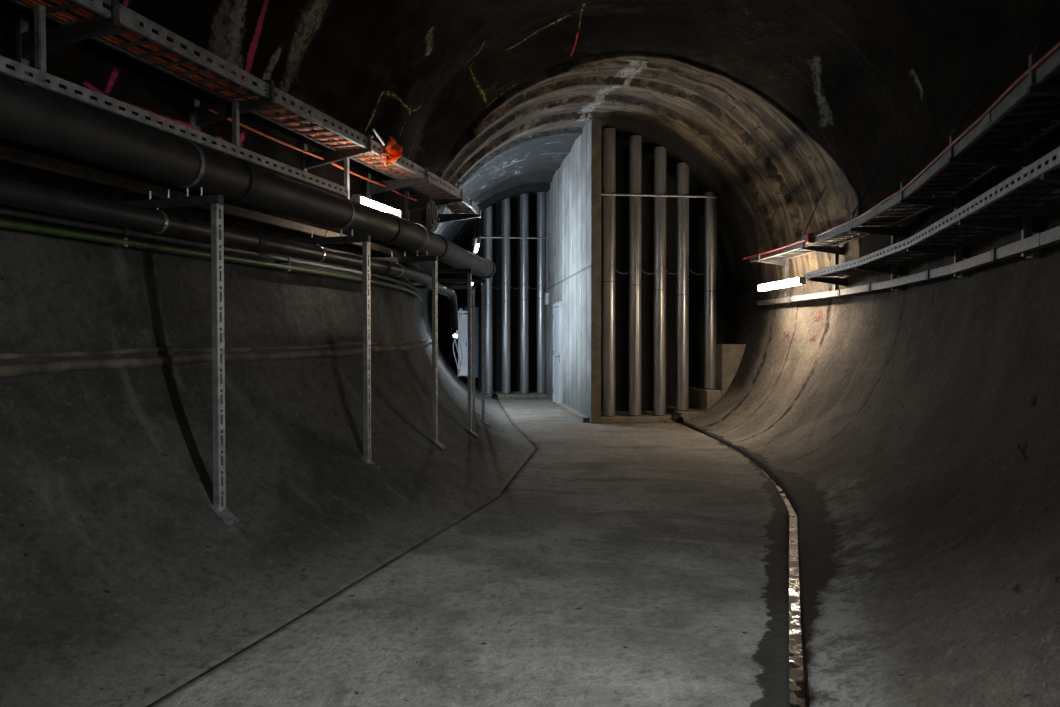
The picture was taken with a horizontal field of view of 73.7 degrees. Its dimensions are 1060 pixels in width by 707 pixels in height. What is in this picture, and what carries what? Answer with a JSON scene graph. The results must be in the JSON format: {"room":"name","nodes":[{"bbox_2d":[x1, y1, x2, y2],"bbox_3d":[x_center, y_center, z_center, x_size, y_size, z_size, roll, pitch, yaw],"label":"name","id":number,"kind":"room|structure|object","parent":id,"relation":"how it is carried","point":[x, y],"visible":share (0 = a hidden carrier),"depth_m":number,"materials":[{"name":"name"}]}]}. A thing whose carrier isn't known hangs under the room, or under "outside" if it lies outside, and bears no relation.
{"room":"underground passage","nodes":[
{"label":"underground passage","id":0,"kind":"room"},
{"bbox_2d":[438,249,477,364],"bbox_3d":[-0.571,-1.224,27.433,7.800,7.800,0.200,0,1,-6],"label":"wall","id":1,"kind":"structure","parent":0,"point":[445,334],"depth_m":27.07,"materials":[{"name":"black"}]},
{"bbox_2d":[146,397,789,706],"bbox_3d":[-0.082,1.330,10.793,5.996,0.099,33.861,0,1,4],"label":"floor","id":2,"kind":"structure","parent":0,"point":[637,564],"depth_m":4.04,"materials":[{"name":"concrete"}]},
{"bbox_2d":[499,397,672,423],"bbox_3d":[0.830,1.183,15.348,1.305,0.042,6.299,0,1,-24],"label":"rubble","id":3,"kind":"object","parent":2,"relation":"on","point":[641,421],"visible":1,"depth_m":12.80,"materials":[{"name":"grey concrete"}]},
{"bbox_2d":[671,414,683,423],"bbox_3d":[2.686,1.202,12.921,0.146,0.147,0.354,0,1,-6],"label":"drain pipe","id":4,"kind":"object","parent":2,"relation":"on","point":[678,419],"visible":0.96,"depth_m":12.85,"materials":[{"name":"black plastic"}]},
{"bbox_2d":[760,468,804,706],"bbox_3d":[0.921,1.520,3.302,1.297,0.034,19.034,0,1,15],"label":"water","id":5,"kind":"object","parent":2,"relation":"in","point":[797,692],"visible":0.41,"depth_m":3.96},
{"bbox_2d":[478,197,536,390],"bbox_3d":[-0.402,-1.621,19.655,2.070,5.690,0.120,0,1,-6],"label":"wall","id":6,"kind":"structure","parent":0,"point":[514,203],"depth_m":19.58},
{"bbox_2d":[0,201,1059,706],"bbox_3d":[0.174,0.138,10.586,9.832,2.520,34.740,0,1,4],"label":"wall","id":7,"kind":"structure","parent":0,"point":[121,585],"depth_m":4.66,"materials":[{"name":"concrete"}]},
{"bbox_2d":[121,140,238,525],"bbox_3d":[-2.391,-0.144,4.604,1.108,2.436,0.110,0,1,17],"label":"stand","id":8,"kind":"object","parent":7,"relation":"on","point":[218,506],"visible":0.91,"depth_m":4.47,"materials":[{"name":"metal"}]},
{"bbox_2d":[0,219,421,301],"bbox_3d":[-3.321,-0.731,3.460,0.920,0.062,16.953,0,1,13],"label":"conduit pipe","id":9,"kind":"object","parent":7,"relation":"attached to","point":[115,242],"visible":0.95,"depth_m":5.11,"materials":[{"name":"metal"}]},
{"bbox_2d":[0,207,421,296],"bbox_3d":[-3.314,-0.801,3.457,0.913,0.047,16.952,0,1,13],"label":"conduit pipe","id":10,"kind":"object","parent":7,"relation":"attached to","point":[113,231],"visible":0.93,"depth_m":5.10,"materials":[{"name":"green plastic"}]},
{"bbox_2d":[0,336,431,381],"bbox_3d":[-3.026,0.013,5.109,1.740,0.394,20.237,0,1,10],"label":"pipe","id":11,"kind":"object","parent":7,"relation":"attached to","point":[231,354],"visible":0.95,"depth_m":4.95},
{"bbox_2d":[289,196,378,468],"bbox_3d":[-1.855,-0.183,6.323,1.128,2.424,0.110,0,1,17],"label":"stand","id":12,"kind":"object","parent":7,"relation":"on","point":[365,239],"visible":0.89,"depth_m":6.18,"materials":[{"name":"metal"}]},
{"bbox_2d":[375,223,445,449],"bbox_3d":[-1.445,-0.193,7.796,1.078,2.460,0.110,0,1,14],"label":"stand","id":13,"kind":"object","parent":7,"relation":"on","point":[434,259],"visible":0.91,"depth_m":7.68,"materials":[{"name":"metal"}]},
{"bbox_2d":[0,176,458,329],"bbox_3d":[-2.890,-0.572,3.558,0.954,0.684,17.394,0,1,13],"label":"pipe","id":14,"kind":"object","parent":13,"relation":"hanging from","point":[13,192],"visible":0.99,"depth_m":4.70,"materials":[{"name":"plastic"}]},
{"bbox_2d":[414,285,480,414],"bbox_3d":[-1.390,-0.051,11.868,1.129,2.176,0.110,0,1,-6],"label":"stand","id":15,"kind":"object","parent":7,"relation":"on","point":[416,286],"visible":0.91,"depth_m":11.88,"materials":[{"name":"metal"}]},
{"bbox_2d":[0,75,495,289],"bbox_3d":[-2.772,-1.127,3.410,1.455,0.434,17.200,0,1,12],"label":"pipe","id":16,"kind":"object","parent":15,"relation":"on","point":[29,115],"visible":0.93,"depth_m":4.41,"materials":[{"name":"metal"}]},
{"bbox_2d":[419,268,478,436],"bbox_3d":[-1.218,-0.009,9.091,1.129,2.155,0.110,0,1,4],"label":"stand","id":17,"kind":"object","parent":7,"relation":"on","point":[468,271],"visible":0.96,"depth_m":9.03,"materials":[{"name":"metal"}]},
{"bbox_2d":[409,279,490,426],"bbox_3d":[-1.198,-0.006,10.582,1.229,2.216,0.110,0,1,-6],"label":"stand","id":18,"kind":"object","parent":7,"relation":"on","point":[482,281],"visible":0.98,"depth_m":10.60,"materials":[{"name":"metal"}]},
{"bbox_2d":[453,317,458,376],"bbox_3d":[-1.698,-0.223,16.158,0.142,1.581,0.624,0,1,-6],"label":"loose cable","id":19,"kind":"object","parent":7,"relation":"hanging from","point":[458,317],"visible":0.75,"depth_m":16.20,"materials":[{"name":"grey plastic"}]},
{"bbox_2d":[455,308,460,372],"bbox_3d":[-1.668,-0.244,16.342,0.142,1.579,0.624,0,1,-6],"label":"loose cable","id":20,"kind":"object","parent":7,"relation":"hanging from","point":[460,308],"visible":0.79,"depth_m":16.37,"materials":[{"name":"grey plastic"}]},
{"bbox_2d":[457,309,462,374],"bbox_3d":[-1.639,-0.254,16.526,0.140,1.568,0.623,0,1,-6],"label":"loose cable","id":21,"kind":"object","parent":7,"relation":"hanging from","point":[462,309],"visible":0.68,"depth_m":16.54,"materials":[{"name":"grey plastic"}]},
{"bbox_2d":[458,311,467,375],"bbox_3d":[-1.730,-0.259,18.267,0.320,1.659,0.600,0,1,-6],"label":"electrical cabinet","id":22,"kind":"object","parent":7,"relation":"attached to","point":[463,325],"visible":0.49,"depth_m":18.01,"materials":[{"name":"grey metal"}]},
{"bbox_2d":[464,307,477,377],"bbox_3d":[-1.645,-0.312,19.868,0.390,1.985,0.095,0,1,-6],"label":"panel","id":23,"kind":"object","parent":7,"relation":"on","point":[465,308],"visible":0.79,"depth_m":19.86,"materials":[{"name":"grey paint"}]},
{"bbox_2d":[491,392,497,399],"bbox_3d":[-0.902,1.077,17.906,0.166,0.167,0.354,0,1,-6],"label":"drain pipe","id":24,"kind":"object","parent":7,"relation":"on","point":[494,395],"visible":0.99,"depth_m":17.83,"materials":[{"name":"black plastic"}]},
{"bbox_2d":[485,391,546,397],"bbox_3d":[-0.473,1.146,18.936,1.720,0.185,1.300,0,1,-6],"label":"trim","id":25,"kind":"structure","parent":7,"relation":"attached to","point":[516,394],"depth_m":18.36,"materials":[{"name":"concrete"}]},
{"bbox_2d":[484,205,492,393],"bbox_3d":[-1.096,-1.411,18.516,0.238,4.944,0.238,0,1,0],"label":"tube","id":26,"kind":"object","parent":25,"relation":"on","point":[488,289],"visible":0.69,"depth_m":18.42,"materials":[{"name":"grey metal"}]},
{"bbox_2d":[480,236,545,239],"bbox_3d":[-0.434,-3.012,18.418,1.740,0.076,0.076,0,1,-6],"label":"rod","id":27,"kind":"object","parent":26,"relation":"attached to","point":[481,237],"visible":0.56,"depth_m":18.42,"materials":[{"name":"metal"}]},
{"bbox_2d":[502,198,510,393],"bbox_3d":[-0.629,-1.518,18.566,0.238,5.157,0.238,0,1,0],"label":"tube","id":28,"kind":"object","parent":25,"relation":"on","point":[506,303],"visible":0.88,"depth_m":18.47,"materials":[{"name":"grey metal"}]},
{"bbox_2d":[520,193,528,393],"bbox_3d":[-0.151,-1.583,18.617,0.238,5.285,0.238,0,1,0],"label":"tube","id":29,"kind":"object","parent":25,"relation":"on","point":[524,198],"visible":0.94,"depth_m":18.53,"materials":[{"name":"grey metal"}]},
{"bbox_2d":[537,192,545,393],"bbox_3d":[0.296,-1.608,18.666,0.238,5.333,0.238,0,1,0],"label":"tube","id":30,"kind":"object","parent":25,"relation":"on","point":[541,196],"visible":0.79,"depth_m":18.57,"materials":[{"name":"grey metal"}]},
{"bbox_2d":[601,411,671,421],"bbox_3d":[1.937,1.250,13.518,1.520,0.185,1.100,0,1,-6],"label":"concrete curb","id":31,"kind":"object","parent":7,"relation":"attached to","point":[621,416],"depth_m":13.02,"materials":[{"name":"concrete"}]},
{"bbox_2d":[603,128,615,416],"bbox_3d":[1.467,-1.486,13.112,0.238,5.301,0.238,0,1,0],"label":"tube","id":32,"kind":"object","parent":31,"relation":"on","point":[609,134],"visible":1,"depth_m":13.02,"materials":[{"name":"grey metal"}]},
{"bbox_2d":[611,263,712,274],"bbox_3d":[2.448,-1.570,13.088,1.952,0.209,0.010,0,1,-6],"label":"wire","id":33,"kind":"object","parent":32,"relation":"hanging from","point":[611,263],"visible":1,"depth_m":13.08,"materials":[{"name":"metal"}]},
{"bbox_2d":[629,135,641,415],"bbox_3d":[1.959,-1.429,13.168,0.238,5.184,0.238,0,1,0],"label":"tube","id":34,"kind":"object","parent":31,"relation":"on","point":[635,141],"visible":1,"depth_m":13.08,"materials":[{"name":"grey metal"}]},
{"bbox_2d":[653,147,665,415],"bbox_3d":[2.427,-1.331,13.221,0.238,4.987,0.238,0,1,0],"label":"tube","id":35,"kind":"object","parent":31,"relation":"on","point":[659,292],"visible":0.98,"depth_m":13.13,"materials":[{"name":"grey metal"}]},
{"bbox_2d":[413,52,860,309],"bbox_3d":[0.443,-2.839,18.105,6.170,3.146,18.703,0,1,-6],"label":"tunnel ceiling","id":36,"kind":"structure","parent":7,"relation":"attached to","point":[737,144],"depth_m":11.39,"materials":[{"name":"concrete"}]},
{"bbox_2d":[666,406,703,420],"bbox_3d":[2.947,1.206,13.569,0.500,0.270,1.220,0,1,-6],"label":"concrete block","id":37,"kind":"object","parent":7,"relation":"attached to","point":[691,413],"depth_m":13.03,"materials":[{"name":"concrete"}]},
{"bbox_2d":[676,162,688,410],"bbox_3d":[2.864,-1.235,13.271,0.238,4.622,0.238,0,1,0],"label":"tube","id":38,"kind":"object","parent":37,"relation":"on","point":[682,257],"visible":0.99,"depth_m":13.18,"materials":[{"name":"grey metal"}]},
{"bbox_2d":[688,386,720,409],"bbox_3d":[3.332,1.005,13.627,0.280,0.670,1.180,0,1,-6],"label":"concrete block","id":39,"kind":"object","parent":7,"relation":"attached to","point":[699,397],"depth_m":13.29,"materials":[{"name":"concrete"}]},
{"bbox_2d":[704,192,716,389],"bbox_3d":[3.401,-1.172,13.332,0.238,3.694,0.238,0,1,0],"label":"tube","id":40,"kind":"object","parent":39,"relation":"on","point":[710,215],"visible":0.98,"depth_m":13.24,"materials":[{"name":"grey metal"}]},
{"bbox_2d":[601,193,716,198],"bbox_3d":[2.353,-2.909,13.042,2.260,0.076,0.076,0,1,-6],"label":"rod","id":41,"kind":"object","parent":40,"relation":"attached to","point":[602,194],"visible":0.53,"depth_m":13.03,"materials":[{"name":"metal"}]},
{"bbox_2d":[700,344,745,396],"bbox_3d":[3.821,0.579,13.663,0.700,1.520,1.200,0,1,-6],"label":"concrete block","id":42,"kind":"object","parent":7,"relation":"attached to","point":[728,356],"depth_m":13.05,"materials":[{"name":"concrete"}]},
{"bbox_2d":[757,277,806,290],"bbox_3d":[3.836,-1.051,10.784,0.147,0.108,1.505,0,1,-5],"label":"lamp","id":43,"kind":"object","parent":7,"relation":"attached to","point":[800,280],"visible":0.94,"depth_m":10.59,"materials":[{"name":"white plastic"}]},
{"bbox_2d":[784,259,791,304],"bbox_3d":[4.186,-1.184,11.476,0.095,0.790,0.120,0,1,-6],"label":"wall post","id":44,"kind":"object","parent":7,"relation":"attached to","point":[787,260],"visible":0.68,"depth_m":11.45,"materials":[{"name":"metal"}]},
{"bbox_2d":[834,245,842,298],"bbox_3d":[4.305,-1.154,9.887,0.096,0.790,0.121,0,1,0],"label":"wall post","id":45,"kind":"object","parent":7,"relation":"attached to","point":[836,256],"visible":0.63,"depth_m":9.86,"materials":[{"name":"metal"}]},
{"bbox_2d":[891,224,901,290],"bbox_3d":[4.223,-1.121,8.157,0.095,0.790,0.120,0,1,6],"label":"wall post","id":46,"kind":"object","parent":7,"relation":"attached to","point":[893,238],"visible":0.59,"depth_m":8.14,"materials":[{"name":"metal"}]},
{"bbox_2d":[805,146,1059,286],"bbox_3d":[3.131,-0.927,4.705,1.006,0.204,10.733,0,1,13],"label":"cable tray","id":47,"kind":"object","parent":7,"relation":"attached to","point":[1009,221],"visible":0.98,"depth_m":5.00,"materials":[{"name":"metal"}]},
{"bbox_2d":[820,183,1048,276],"bbox_3d":[2.999,-0.979,4.669,0.438,0.038,10.382,0,1,14],"label":"power cable","id":48,"kind":"object","parent":47,"relation":"in","point":[1037,184],"visible":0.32,"depth_m":4.84,"materials":[{"name":"black plastic"}]},
{"bbox_2d":[825,182,1059,276],"bbox_3d":[3.052,-0.979,4.662,0.433,0.038,10.401,0,1,14],"label":"power cable","id":49,"kind":"object","parent":47,"relation":"in","point":[1054,183],"visible":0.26,"depth_m":5.01,"materials":[{"name":"black plastic"}]},
{"bbox_2d":[829,184,1059,276],"bbox_3d":[3.115,-0.979,4.652,0.450,0.038,10.417,0,1,14],"label":"power cable","id":50,"kind":"object","parent":47,"relation":"in","point":[1046,191],"visible":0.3,"depth_m":4.91,"materials":[{"name":"black plastic"}]},
{"bbox_2d":[834,166,1059,272],"bbox_3d":[2.938,-0.980,4.677,0.447,0.038,10.363,0,1,14],"label":"power cable","id":51,"kind":"object","parent":47,"relation":"in","point":[1057,168],"visible":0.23,"depth_m":4.74,"materials":[{"name":"black plastic"}]},
{"bbox_2d":[954,191,967,277],"bbox_3d":[3.915,-1.088,6.428,0.095,0.790,0.120,0,1,14],"label":"wall post","id":52,"kind":"object","parent":7,"relation":"attached to","point":[958,246],"visible":0.4,"depth_m":6.41,"materials":[{"name":"metal"}]},
{"bbox_2d":[757,226,1059,305],"bbox_3d":[3.338,-0.758,5.910,0.953,0.092,13.148,0,1,10],"label":"trunking","id":53,"kind":"object","parent":52,"relation":"attached to","point":[1048,238],"visible":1,"depth_m":6.29,"materials":[{"name":"metal"}]},
{"bbox_2d":[1021,144,1040,258],"bbox_3d":[3.469,-1.059,4.897,0.095,0.790,0.120,0,1,17],"label":"wall post","id":54,"kind":"object","parent":7,"relation":"attached to","point":[1026,231],"visible":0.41,"depth_m":4.88,"materials":[{"name":"metal"}]},
{"bbox_2d":[0,0,1059,266],"bbox_3d":[-0.547,-2.712,2.289,6.980,3.495,17.386,0,1,14],"label":"ceiling","id":55,"kind":"structure","parent":0,"point":[866,79],"depth_m":7.63,"materials":[{"name":"grey concrete"}]},
{"bbox_2d":[0,4,348,198],"bbox_3d":[-2.849,-1.600,3.857,0.635,0.598,6.437,0,1,17],"label":"cable tray","id":56,"kind":"object","parent":55,"relation":"attached to","point":[39,73],"visible":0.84,"depth_m":4.31,"materials":[{"name":"metal"}]},
{"bbox_2d":[0,71,346,196],"bbox_3d":[-2.758,-1.402,3.687,0.352,0.004,6.156,0,1,17],"label":"tray","id":57,"kind":"object","parent":56,"relation":"on","point":[274,169],"depth_m":4.42,"materials":[{"name":"metal"}]},
{"bbox_2d":[352,194,401,217],"bbox_3d":[-1.541,-1.474,7.125,0.109,0.083,0.886,0,1,17],"label":"lamp","id":58,"kind":"object","parent":56,"relation":"attached to","point":[358,198],"visible":0.59,"depth_m":6.99,"materials":[{"name":"white plastic"}]},
{"bbox_2d":[361,196,399,216],"bbox_3d":[-1.526,-1.474,7.122,0.070,0.075,0.820,0,1,17],"label":"diffuser","id":59,"kind":"object","parent":58,"relation":"attached to","point":[365,201],"depth_m":7.07,"materials":[{"name":"white plastic"}]},
{"bbox_2d":[0,145,419,268],"bbox_3d":[-3.257,-1.139,3.883,1.144,0.100,17.806,0,1,12],"label":"pipe","id":60,"kind":"object","parent":55,"relation":"attached to","point":[124,185],"visible":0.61,"depth_m":4.89,"materials":[{"name":"metal"}]},
{"bbox_2d":[8,0,480,231],"bbox_3d":[-2.264,-1.752,5.719,0.923,0.655,10.363,0,1,15],"label":"cable tray","id":61,"kind":"object","parent":55,"relation":"attached to","point":[71,32],"visible":0.94,"depth_m":5.35,"materials":[{"name":"metal"}]},
{"bbox_2d":[21,0,455,211],"bbox_3d":[-2.281,-1.984,5.671,0.254,0.035,10.152,0,1,15],"label":"power cable","id":62,"kind":"object","parent":61,"relation":"in","point":[62,18],"visible":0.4,"depth_m":4.73,"materials":[{"name":"plastic"}]},
{"bbox_2d":[27,0,460,213],"bbox_3d":[-2.245,-1.984,5.667,0.254,0.035,10.163,0,1,15],"label":"power cable","id":63,"kind":"object","parent":61,"relation":"in","point":[31,1],"visible":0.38,"depth_m":5.04,"materials":[{"name":"plastic"}]},
{"bbox_2d":[36,0,462,213],"bbox_3d":[-2.216,-1.984,5.666,0.251,0.035,10.179,0,1,15],"label":"power cable","id":64,"kind":"object","parent":61,"relation":"in","point":[40,1],"visible":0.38,"depth_m":4.97,"materials":[{"name":"plastic"}]},
{"bbox_2d":[41,0,464,213],"bbox_3d":[-2.179,-1.983,5.660,0.265,0.035,10.189,0,1,15],"label":"power cable","id":65,"kind":"object","parent":61,"relation":"in","point":[46,1],"visible":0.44,"depth_m":4.71,"materials":[{"name":"orange plastic"}]},
{"bbox_2d":[50,0,467,213],"bbox_3d":[-2.145,-1.983,5.657,0.259,0.035,10.203,0,1,15],"label":"power cable","id":66,"kind":"object","parent":61,"relation":"in","point":[54,1],"visible":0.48,"depth_m":5.13,"materials":[{"name":"plastic"}]},
{"bbox_2d":[57,0,469,213],"bbox_3d":[-2.115,-1.983,5.657,0.252,0.035,10.221,0,1,15],"label":"power cable","id":67,"kind":"object","parent":61,"relation":"in","point":[125,34],"visible":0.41,"depth_m":4.98,"materials":[{"name":"plastic"}]},
{"bbox_2d":[59,0,471,213],"bbox_3d":[-2.079,-1.983,5.651,0.262,0.035,10.230,0,1,15],"label":"power cable","id":68,"kind":"object","parent":61,"relation":"in","point":[91,14],"visible":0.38,"depth_m":4.70,"materials":[{"name":"plastic"}]},
{"bbox_2d":[66,0,474,213],"bbox_3d":[-2.041,-1.983,5.646,0.263,0.035,10.242,0,1,15],"label":"power cable","id":69,"kind":"object","parent":61,"relation":"in","point":[66,0],"visible":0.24,"depth_m":5.11,"materials":[{"name":"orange plastic"}]},
{"bbox_2d":[209,109,416,200],"bbox_3d":[-1.946,-1.900,7.199,0.038,0.034,3.666,0,1,16],"label":"loose cable","id":70,"kind":"object","parent":61,"relation":"attached to","point":[210,110],"visible":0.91,"depth_m":6.57,"materials":[{"name":"orange plastic"}]},
{"bbox_2d":[372,128,402,166],"bbox_3d":[-1.417,-2.036,7.081,0.172,0.310,0.500,0,1,12],"label":"film","id":71,"kind":"object","parent":61,"relation":"attached to","point":[393,151],"visible":1,"depth_m":7.15,"materials":[{"name":"orange plastic"}]},
{"bbox_2d":[426,190,439,231],"bbox_3d":[-1.213,-1.656,8.786,0.129,0.714,0.378,0,1,7],"label":"cable coil","id":72,"kind":"object","parent":61,"relation":"hanging from","point":[432,205],"visible":0.94,"depth_m":8.74,"materials":[{"name":"grey plastic"}]},
{"bbox_2d":[472,218,479,252],"bbox_3d":[-0.851,-1.837,11.094,0.099,0.510,1.190,0,1,-6],"label":"lamp","id":73,"kind":"object","parent":61,"relation":"hanging from","point":[475,242],"visible":0.95,"depth_m":10.62,"materials":[{"name":"white plastic"}]},
{"bbox_2d":[474,243,479,252],"bbox_3d":[-0.831,-1.692,11.097,0.050,0.085,1.123,0,1,-6],"label":"diffuser","id":74,"kind":"object","parent":73,"relation":"attached to","point":[476,245],"depth_m":11.02,"materials":[{"name":"white plastic"}]},
{"bbox_2d":[851,145,896,214],"bbox_3d":[3.973,-2.001,8.168,0.503,0.803,0.026,0,1,6],"label":"rod","id":75,"kind":"object","parent":55,"relation":"attached to","point":[853,212],"visible":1,"depth_m":8.17,"materials":[{"name":"metal"}]},
{"bbox_2d":[750,48,1059,266],"bbox_3d":[3.201,-1.423,5.619,1.390,0.280,12.549,0,1,11],"label":"cable tray","id":76,"kind":"object","parent":55,"relation":"attached to","point":[1037,84],"visible":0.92,"depth_m":5.00,"materials":[{"name":"metal"}]},
{"bbox_2d":[804,233,814,243],"bbox_3d":[3.760,-1.547,9.525,0.082,0.130,0.268,0,1,0],"label":"junction box","id":77,"kind":"object","parent":76,"relation":"attached to","point":[808,238],"visible":1,"depth_m":9.46,"materials":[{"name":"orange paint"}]},
{"bbox_2d":[747,64,1040,258],"bbox_3d":[2.924,-1.499,5.809,0.828,0.034,12.536,0,1,10],"label":"cable","id":78,"kind":"object","parent":76,"relation":"attached to","point":[1040,64],"visible":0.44,"depth_m":4.06,"materials":[{"name":"rubber"}]},
{"bbox_2d":[742,41,1059,259],"bbox_3d":[2.897,-1.493,5.812,0.830,0.034,12.525,0,1,10],"label":"cable","id":79,"kind":"object","parent":76,"relation":"attached to","point":[1056,47],"visible":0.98,"depth_m":4.68,"materials":[{"name":"red plastic"}]},
{"bbox_2d":[766,96,1047,258],"bbox_3d":[3.048,-1.440,5.627,0.775,0.042,12.258,0,1,11],"label":"power cable","id":80,"kind":"object","parent":76,"relation":"in","point":[1040,97],"visible":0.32,"depth_m":4.94,"materials":[{"name":"black plastic"}]},
{"bbox_2d":[768,95,1056,258],"bbox_3d":[3.097,-1.440,5.623,0.788,0.042,12.278,0,1,11],"label":"power cable","id":81,"kind":"object","parent":76,"relation":"in","point":[1052,96],"visible":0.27,"depth_m":4.69,"materials":[{"name":"black plastic"}]},
{"bbox_2d":[772,96,1059,258],"bbox_3d":[3.140,-1.440,5.618,0.786,0.042,12.295,0,1,11],"label":"power cable","id":82,"kind":"object","parent":76,"relation":"in","point":[1050,105],"visible":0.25,"depth_m":4.96,"materials":[{"name":"black plastic"}]},
{"bbox_2d":[775,104,1059,258],"bbox_3d":[3.189,-1.439,5.614,0.779,0.042,12.316,0,1,11],"label":"power cable","id":83,"kind":"object","parent":76,"relation":"in","point":[1046,114],"visible":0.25,"depth_m":5.43,"materials":[{"name":"black plastic"}]},
{"bbox_2d":[777,75,1059,255],"bbox_3d":[2.997,-1.440,5.631,0.780,0.042,12.237,0,1,11],"label":"power cable","id":84,"kind":"object","parent":76,"relation":"in","point":[1056,77],"visible":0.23,"depth_m":4.57,"materials":[{"name":"black plastic"}]},
{"bbox_2d":[779,112,1059,258],"bbox_3d":[3.240,-1.439,5.610,0.790,0.042,12.336,0,1,11],"label":"power cable","id":85,"kind":"object","parent":76,"relation":"in","point":[1054,113],"visible":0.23,"depth_m":4.94,"materials":[{"name":"black plastic"}]},
{"bbox_2d":[901,90,965,182],"bbox_3d":[3.688,-1.976,6.467,0.538,0.819,0.026,0,1,14],"label":"rod","id":86,"kind":"object","parent":55,"relation":"attached to","point":[904,178],"visible":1,"depth_m":6.47,"materials":[{"name":"metal"}]},
{"bbox_2d":[950,8,1044,135],"bbox_3d":[3.261,-1.954,4.944,0.571,0.834,0.026,0,1,17],"label":"rod","id":87,"kind":"object","parent":55,"relation":"attached to","point":[955,130],"visible":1,"depth_m":4.94,"materials":[{"name":"metal"}]},
{"bbox_2d":[545,120,601,423],"bbox_3d":[0.834,-1.535,15.708,0.180,5.570,6.300,0,1,-6],"label":"wall","id":88,"kind":"structure","parent":0,"point":[573,198],"depth_m":13.93,"materials":[{"name":"metal"}]},
{"bbox_2d":[447,183,549,241],"bbox_3d":[-0.995,-3.400,17.860,2.980,2.104,0.450,0,1,-6],"label":"trim","id":89,"kind":"structure","parent":88,"relation":"attached to","point":[531,187],"depth_m":17.70,"materials":[{"name":"concrete"}]},
{"bbox_2d":[544,234,548,304],"bbox_3d":[0.426,-2.145,18.066,0.101,1.800,0.220,0,1,-6],"label":"wall box","id":90,"kind":"object","parent":88,"relation":"attached to","point":[546,295],"visible":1,"depth_m":18.05,"materials":[{"name":"white paint"}]},
{"bbox_2d":[553,301,562,403],"bbox_3d":[0.620,0.004,16.398,0.130,2.365,1.190,0,1,-6],"label":"door","id":91,"kind":"structure","parent":88,"relation":"in","point":[557,311],"depth_m":16.21,"materials":[{"name":"paint"}]},
{"bbox_2d":[558,403,588,422],"bbox_3d":[0.849,1.188,14.252,0.120,0.120,3.000,0,1,-6],"label":"baseboard","id":92,"kind":"structure","parent":88,"relation":"attached to","point":[581,417],"depth_m":13.80,"materials":[{"name":"concrete"}]},
{"bbox_2d":[601,141,725,410],"bbox_3d":[2.600,-1.513,14.203,3.000,5.684,0.120,0,1,-6],"label":"wall","id":93,"kind":"structure","parent":0,"point":[696,218],"depth_m":14.13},
{"bbox_2d":[758,209,776,249],"bbox_3d":[3.852,-2.026,11.423,0.336,0.726,0.026,0,1,-6],"label":"rod","id":94,"kind":"object","parent":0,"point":[776,209],"visible":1,"depth_m":11.42,"materials":[{"name":"metal"}]},
{"bbox_2d":[802,184,826,235],"bbox_3d":[3.968,-1.996,9.862,0.336,0.726,0.026,0,1,0],"label":"rod","id":95,"kind":"object","parent":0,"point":[826,184],"visible":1,"depth_m":9.86,"materials":[{"name":"metal"}]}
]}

